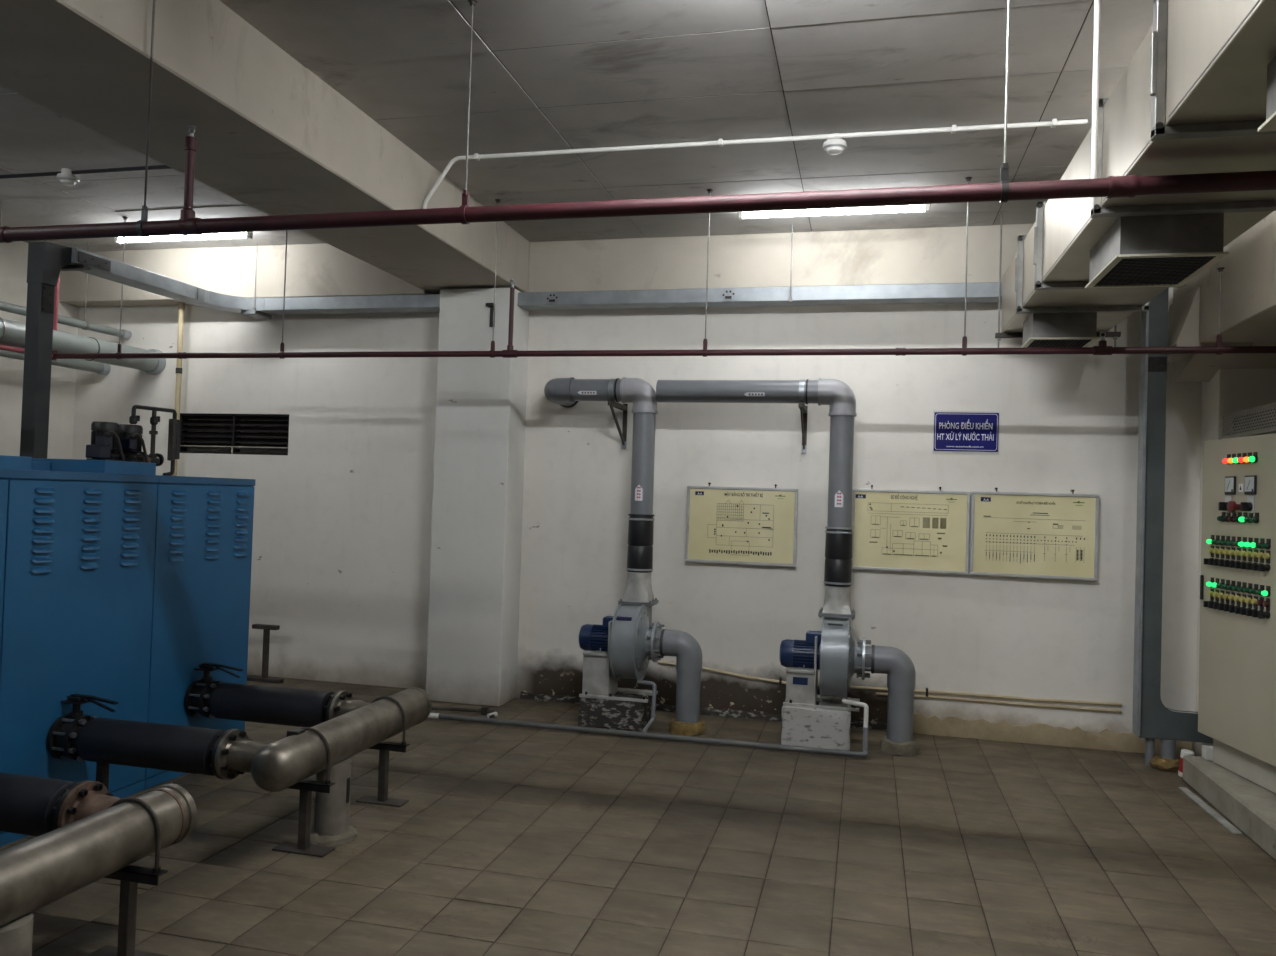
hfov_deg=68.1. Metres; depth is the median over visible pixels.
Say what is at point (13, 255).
wall
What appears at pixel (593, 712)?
concrete block
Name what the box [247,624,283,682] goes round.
stand
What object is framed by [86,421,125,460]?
pump
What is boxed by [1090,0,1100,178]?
conduit
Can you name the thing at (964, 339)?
hanger
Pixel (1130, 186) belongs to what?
pipe
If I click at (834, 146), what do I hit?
smoke detector
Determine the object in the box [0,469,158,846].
tall cabinet
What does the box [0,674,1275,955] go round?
floor
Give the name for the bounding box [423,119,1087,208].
conduit
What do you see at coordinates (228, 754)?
pipe
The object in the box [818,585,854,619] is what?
outlet
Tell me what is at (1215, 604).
switch
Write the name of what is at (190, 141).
socket
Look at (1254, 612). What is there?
switch
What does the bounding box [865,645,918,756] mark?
pipe
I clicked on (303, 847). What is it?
stand
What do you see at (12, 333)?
pipe
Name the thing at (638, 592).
outlet
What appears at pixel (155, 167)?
conduit
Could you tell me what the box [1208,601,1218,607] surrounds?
switch
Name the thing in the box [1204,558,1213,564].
switch
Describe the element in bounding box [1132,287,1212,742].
cable tray
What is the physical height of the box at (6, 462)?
0.067 m
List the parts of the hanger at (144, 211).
rod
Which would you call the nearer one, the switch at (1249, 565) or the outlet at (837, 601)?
the switch at (1249, 565)
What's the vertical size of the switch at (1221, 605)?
0.041 m
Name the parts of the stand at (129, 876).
post, plate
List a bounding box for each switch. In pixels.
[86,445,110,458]
[1203,600,1212,606]
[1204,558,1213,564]
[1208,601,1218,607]
[1209,558,1218,564]
[1213,602,1223,608]
[1214,559,1223,565]
[1219,559,1228,565]
[1219,603,1228,609]
[1224,560,1233,566]
[1224,604,1233,611]
[1229,606,1239,612]
[1230,561,1239,567]
[1235,561,1245,568]
[1235,607,1245,613]
[1241,562,1250,568]
[1241,608,1251,614]
[1246,609,1257,615]
[1247,563,1257,569]
[1252,563,1263,570]
[1252,610,1263,617]
[1258,564,1270,571]
[1258,611,1269,618]
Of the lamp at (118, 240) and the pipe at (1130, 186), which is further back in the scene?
the lamp at (118, 240)
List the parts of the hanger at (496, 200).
rod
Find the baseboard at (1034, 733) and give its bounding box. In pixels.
[520,691,1192,756]
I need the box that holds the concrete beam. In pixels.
[0,0,529,293]
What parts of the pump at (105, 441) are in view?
motor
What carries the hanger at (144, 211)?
hanging from the ceiling
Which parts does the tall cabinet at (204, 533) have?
rail, rail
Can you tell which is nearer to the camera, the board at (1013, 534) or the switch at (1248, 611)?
the switch at (1248, 611)
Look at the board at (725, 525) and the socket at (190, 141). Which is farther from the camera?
the board at (725, 525)
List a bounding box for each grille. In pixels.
[1027,339,1091,347]
[1096,256,1214,285]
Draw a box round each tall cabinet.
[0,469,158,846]
[144,475,255,789]
[1198,433,1275,792]
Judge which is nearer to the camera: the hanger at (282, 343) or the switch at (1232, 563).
the switch at (1232, 563)
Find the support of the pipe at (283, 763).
on the stand at (384, 747)
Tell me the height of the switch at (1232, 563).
0.041 m
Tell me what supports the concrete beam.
attached to the ceiling
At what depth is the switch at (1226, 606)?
5.43 m
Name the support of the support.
hanging from the ceiling
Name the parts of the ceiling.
form panel, form panel, form panel, form panel, form panel, form panel, form panel, form panel, form panel, form panel, form panel, form panel, form panel, form panel, form panel, form panel, form panel, form panel, form panel, form panel, form panel, form panel, form panel, form panel, form panel, form panel, form panel, form panel, form panel, form panel, form panel, form panel, form panel, form panel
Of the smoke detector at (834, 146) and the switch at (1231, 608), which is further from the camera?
the switch at (1231, 608)
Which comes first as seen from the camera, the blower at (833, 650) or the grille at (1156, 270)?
the grille at (1156, 270)
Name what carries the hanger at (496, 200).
hanging from the ceiling
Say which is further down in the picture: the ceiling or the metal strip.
the metal strip
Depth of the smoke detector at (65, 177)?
6.22 m
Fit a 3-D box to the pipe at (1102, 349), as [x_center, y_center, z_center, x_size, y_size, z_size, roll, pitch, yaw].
[-0.858,-1.264,4.181,8.910,0.770,4.647,2,-1,14]
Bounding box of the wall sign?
[932,411,999,454]
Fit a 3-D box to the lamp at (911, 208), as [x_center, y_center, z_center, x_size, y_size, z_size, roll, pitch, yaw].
[1.319,-1.830,6.423,1.270,0.088,0.046,2,-1,14]
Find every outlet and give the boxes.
[618,572,658,607]
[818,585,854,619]
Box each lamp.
[115,232,252,243]
[738,204,928,219]
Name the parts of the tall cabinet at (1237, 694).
handle, selector knob, button plate, selector knob, button plate, button plate, button plate, button plate, button plate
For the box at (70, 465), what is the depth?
5.16 m
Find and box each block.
[578,687,656,731]
[781,694,850,750]
[1202,745,1212,760]
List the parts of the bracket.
arm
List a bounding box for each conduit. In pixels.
[0,165,172,178]
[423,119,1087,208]
[658,661,1121,705]
[876,692,1121,712]
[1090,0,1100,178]
[1145,738,1154,765]
[1149,739,1179,770]
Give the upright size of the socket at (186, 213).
0.060 m
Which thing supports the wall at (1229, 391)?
attached to the wall at (341, 541)
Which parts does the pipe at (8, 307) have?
hanger rod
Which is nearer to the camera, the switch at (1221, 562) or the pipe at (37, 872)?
the pipe at (37, 872)
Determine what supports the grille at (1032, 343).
attached to the air duct at (1197, 95)
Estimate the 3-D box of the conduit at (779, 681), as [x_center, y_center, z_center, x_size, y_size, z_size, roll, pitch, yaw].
[1.764,1.526,6.972,3.311,0.116,0.038,2,-1,14]
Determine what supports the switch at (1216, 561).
attached to the tall cabinet at (1237, 694)
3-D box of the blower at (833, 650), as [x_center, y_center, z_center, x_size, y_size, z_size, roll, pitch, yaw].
[1.299,1.160,6.545,0.614,0.800,0.597,2,-1,14]
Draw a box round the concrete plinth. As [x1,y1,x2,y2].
[1183,755,1275,859]
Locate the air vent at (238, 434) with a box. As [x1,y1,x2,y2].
[180,413,288,454]
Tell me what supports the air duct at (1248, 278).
attached to the ceiling
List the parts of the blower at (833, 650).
motor, mounting frame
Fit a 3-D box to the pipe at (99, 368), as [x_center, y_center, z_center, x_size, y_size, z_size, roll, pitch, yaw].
[-5.623,-1.570,5.657,0.124,1.081,6.252,2,-1,14]
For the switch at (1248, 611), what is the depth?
5.21 m
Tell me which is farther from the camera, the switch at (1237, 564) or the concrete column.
the concrete column
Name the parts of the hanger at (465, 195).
rod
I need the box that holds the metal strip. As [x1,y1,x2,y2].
[1178,787,1241,833]
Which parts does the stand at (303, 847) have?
plate, post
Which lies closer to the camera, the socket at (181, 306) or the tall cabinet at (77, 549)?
the tall cabinet at (77, 549)
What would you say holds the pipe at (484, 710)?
on the floor
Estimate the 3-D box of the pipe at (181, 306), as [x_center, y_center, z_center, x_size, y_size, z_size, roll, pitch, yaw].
[-4.115,-0.765,8.371,0.136,1.582,0.054,2,-1,14]
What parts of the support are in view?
threaded rod, threaded rod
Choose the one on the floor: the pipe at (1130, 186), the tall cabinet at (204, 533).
the tall cabinet at (204, 533)
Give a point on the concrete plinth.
(1248, 805)
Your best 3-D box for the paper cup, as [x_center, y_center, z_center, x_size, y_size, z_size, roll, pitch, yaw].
[3.461,1.804,5.954,0.086,0.173,0.083,2,-1,14]
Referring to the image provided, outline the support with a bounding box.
[995,213,1120,347]
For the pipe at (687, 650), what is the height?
0.724 m
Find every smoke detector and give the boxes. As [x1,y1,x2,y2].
[56,168,78,185]
[823,133,846,154]
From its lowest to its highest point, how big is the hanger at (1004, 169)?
0.938 m
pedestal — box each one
[0,913,33,955]
[310,758,357,846]
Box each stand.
[87,797,167,955]
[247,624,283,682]
[272,727,335,856]
[355,696,409,806]
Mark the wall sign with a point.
(954, 432)
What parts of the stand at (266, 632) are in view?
post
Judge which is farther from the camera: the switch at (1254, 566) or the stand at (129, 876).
the switch at (1254, 566)
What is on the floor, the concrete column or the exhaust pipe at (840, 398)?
the concrete column
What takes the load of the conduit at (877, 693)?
attached to the wall at (341, 541)
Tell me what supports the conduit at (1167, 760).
on the floor
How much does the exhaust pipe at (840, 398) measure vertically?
1.475 m
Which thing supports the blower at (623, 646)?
on the concrete block at (593, 712)
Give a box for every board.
[685,482,797,566]
[851,485,970,574]
[969,488,1098,580]
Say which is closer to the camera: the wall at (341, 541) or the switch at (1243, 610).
the switch at (1243, 610)
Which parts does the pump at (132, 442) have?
motor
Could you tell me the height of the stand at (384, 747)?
0.556 m
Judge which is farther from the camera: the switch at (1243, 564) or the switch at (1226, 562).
the switch at (1226, 562)
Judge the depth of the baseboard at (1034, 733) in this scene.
6.74 m
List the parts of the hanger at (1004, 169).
rod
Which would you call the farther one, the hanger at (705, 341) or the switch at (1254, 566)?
the hanger at (705, 341)
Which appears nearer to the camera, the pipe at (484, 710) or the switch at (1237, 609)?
the switch at (1237, 609)
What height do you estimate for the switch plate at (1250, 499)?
0.095 m
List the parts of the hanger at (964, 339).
rod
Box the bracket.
[486,303,494,326]
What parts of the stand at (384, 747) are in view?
plate, post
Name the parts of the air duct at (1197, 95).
diffuser frame, diffuser frame, diffuser frame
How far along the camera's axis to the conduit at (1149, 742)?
6.20 m
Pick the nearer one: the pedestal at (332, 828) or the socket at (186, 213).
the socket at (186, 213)
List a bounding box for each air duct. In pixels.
[1001,0,1275,347]
[1167,211,1275,381]
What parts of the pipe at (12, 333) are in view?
hanger rod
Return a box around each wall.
[0,241,78,458]
[72,287,1201,755]
[1195,369,1275,756]
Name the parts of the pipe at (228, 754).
lever, leg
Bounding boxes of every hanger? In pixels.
[115,216,127,358]
[135,0,155,236]
[278,230,287,358]
[458,0,476,223]
[489,199,500,357]
[702,189,712,356]
[962,177,971,355]
[999,0,1009,202]
[1216,267,1224,354]
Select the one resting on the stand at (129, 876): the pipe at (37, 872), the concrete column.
the pipe at (37, 872)
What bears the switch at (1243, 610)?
attached to the tall cabinet at (1237, 694)
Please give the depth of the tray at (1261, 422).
5.75 m
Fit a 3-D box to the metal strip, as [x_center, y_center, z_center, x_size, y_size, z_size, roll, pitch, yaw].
[3.203,1.860,5.305,0.044,0.008,0.800,2,-1,12]
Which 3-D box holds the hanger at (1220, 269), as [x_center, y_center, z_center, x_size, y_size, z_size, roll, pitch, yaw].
[3.394,-0.973,5.504,0.040,0.507,0.053,2,-1,14]
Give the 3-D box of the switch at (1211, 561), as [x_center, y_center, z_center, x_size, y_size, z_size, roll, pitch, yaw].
[3.424,0.498,5.616,0.053,0.041,0.039,2,-1,14]
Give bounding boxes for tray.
[20,224,1001,458]
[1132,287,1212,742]
[1222,402,1275,438]
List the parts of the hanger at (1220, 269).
rod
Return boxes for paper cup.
[1178,749,1194,776]
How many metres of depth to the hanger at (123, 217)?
7.31 m
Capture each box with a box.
[0,455,31,469]
[31,458,155,474]
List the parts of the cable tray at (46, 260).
joint plate, joint plate, joint plate, hanger rod, joint plate, joint plate, hanger rod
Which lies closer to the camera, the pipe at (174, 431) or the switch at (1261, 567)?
the switch at (1261, 567)
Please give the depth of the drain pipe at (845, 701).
6.17 m
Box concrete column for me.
[426,288,529,706]
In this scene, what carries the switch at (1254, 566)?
attached to the tall cabinet at (1237, 694)
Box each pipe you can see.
[0,125,1275,242]
[0,201,165,374]
[0,243,131,339]
[0,275,1275,359]
[0,350,110,374]
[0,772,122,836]
[0,784,196,926]
[47,694,266,789]
[129,405,180,475]
[171,302,184,475]
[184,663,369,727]
[251,687,431,791]
[427,713,865,757]
[431,706,497,717]
[544,377,657,572]
[637,680,656,731]
[655,629,705,735]
[656,378,856,586]
[842,699,868,756]
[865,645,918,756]
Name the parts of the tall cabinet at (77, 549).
panel, rail, rail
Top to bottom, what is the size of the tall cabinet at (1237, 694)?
1.945 m
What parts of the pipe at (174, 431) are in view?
leg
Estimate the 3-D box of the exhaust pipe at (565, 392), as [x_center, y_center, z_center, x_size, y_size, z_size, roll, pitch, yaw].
[-0.287,-0.035,7.283,0.927,1.458,0.484,2,-1,14]
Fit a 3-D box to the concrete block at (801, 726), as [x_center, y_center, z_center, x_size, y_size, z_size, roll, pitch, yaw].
[1.250,1.692,6.586,0.461,0.276,0.491,2,-1,14]
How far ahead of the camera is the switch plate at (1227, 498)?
5.51 m
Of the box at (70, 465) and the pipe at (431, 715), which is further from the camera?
the pipe at (431, 715)
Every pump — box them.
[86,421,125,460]
[117,424,148,462]
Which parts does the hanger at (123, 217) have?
rod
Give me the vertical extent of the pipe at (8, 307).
0.752 m
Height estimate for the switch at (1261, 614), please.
0.041 m
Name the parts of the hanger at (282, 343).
rod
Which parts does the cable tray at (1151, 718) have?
joint plate, joint plate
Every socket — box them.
[178,302,184,309]
[180,208,194,219]
[185,136,196,152]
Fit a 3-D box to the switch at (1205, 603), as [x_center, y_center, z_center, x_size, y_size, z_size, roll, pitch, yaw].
[3.418,0.754,5.659,0.053,0.041,0.039,2,-1,14]
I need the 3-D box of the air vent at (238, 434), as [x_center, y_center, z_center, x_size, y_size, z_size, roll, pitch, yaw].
[-3.575,-0.389,8.396,1.125,0.358,0.095,2,-1,14]
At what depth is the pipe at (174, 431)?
5.80 m
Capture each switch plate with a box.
[1225,496,1231,512]
[1247,496,1253,512]
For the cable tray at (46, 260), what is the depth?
6.93 m
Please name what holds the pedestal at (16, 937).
on the floor
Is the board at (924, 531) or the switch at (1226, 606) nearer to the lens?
the switch at (1226, 606)
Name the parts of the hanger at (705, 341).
rod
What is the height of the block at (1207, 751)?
0.075 m
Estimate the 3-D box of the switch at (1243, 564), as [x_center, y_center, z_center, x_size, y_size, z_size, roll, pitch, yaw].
[3.406,0.490,5.287,0.053,0.041,0.039,2,-1,14]
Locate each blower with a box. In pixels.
[579,572,664,702]
[779,585,870,711]
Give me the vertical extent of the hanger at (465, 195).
0.938 m
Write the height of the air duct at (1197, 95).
0.611 m
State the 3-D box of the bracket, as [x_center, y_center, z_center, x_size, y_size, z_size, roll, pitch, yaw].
[-1.155,-1.274,7.373,0.062,0.182,0.049,2,-1,14]
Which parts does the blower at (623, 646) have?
motor, mounting frame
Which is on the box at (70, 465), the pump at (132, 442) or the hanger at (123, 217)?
the pump at (132, 442)
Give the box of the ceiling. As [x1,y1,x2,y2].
[0,0,1152,251]

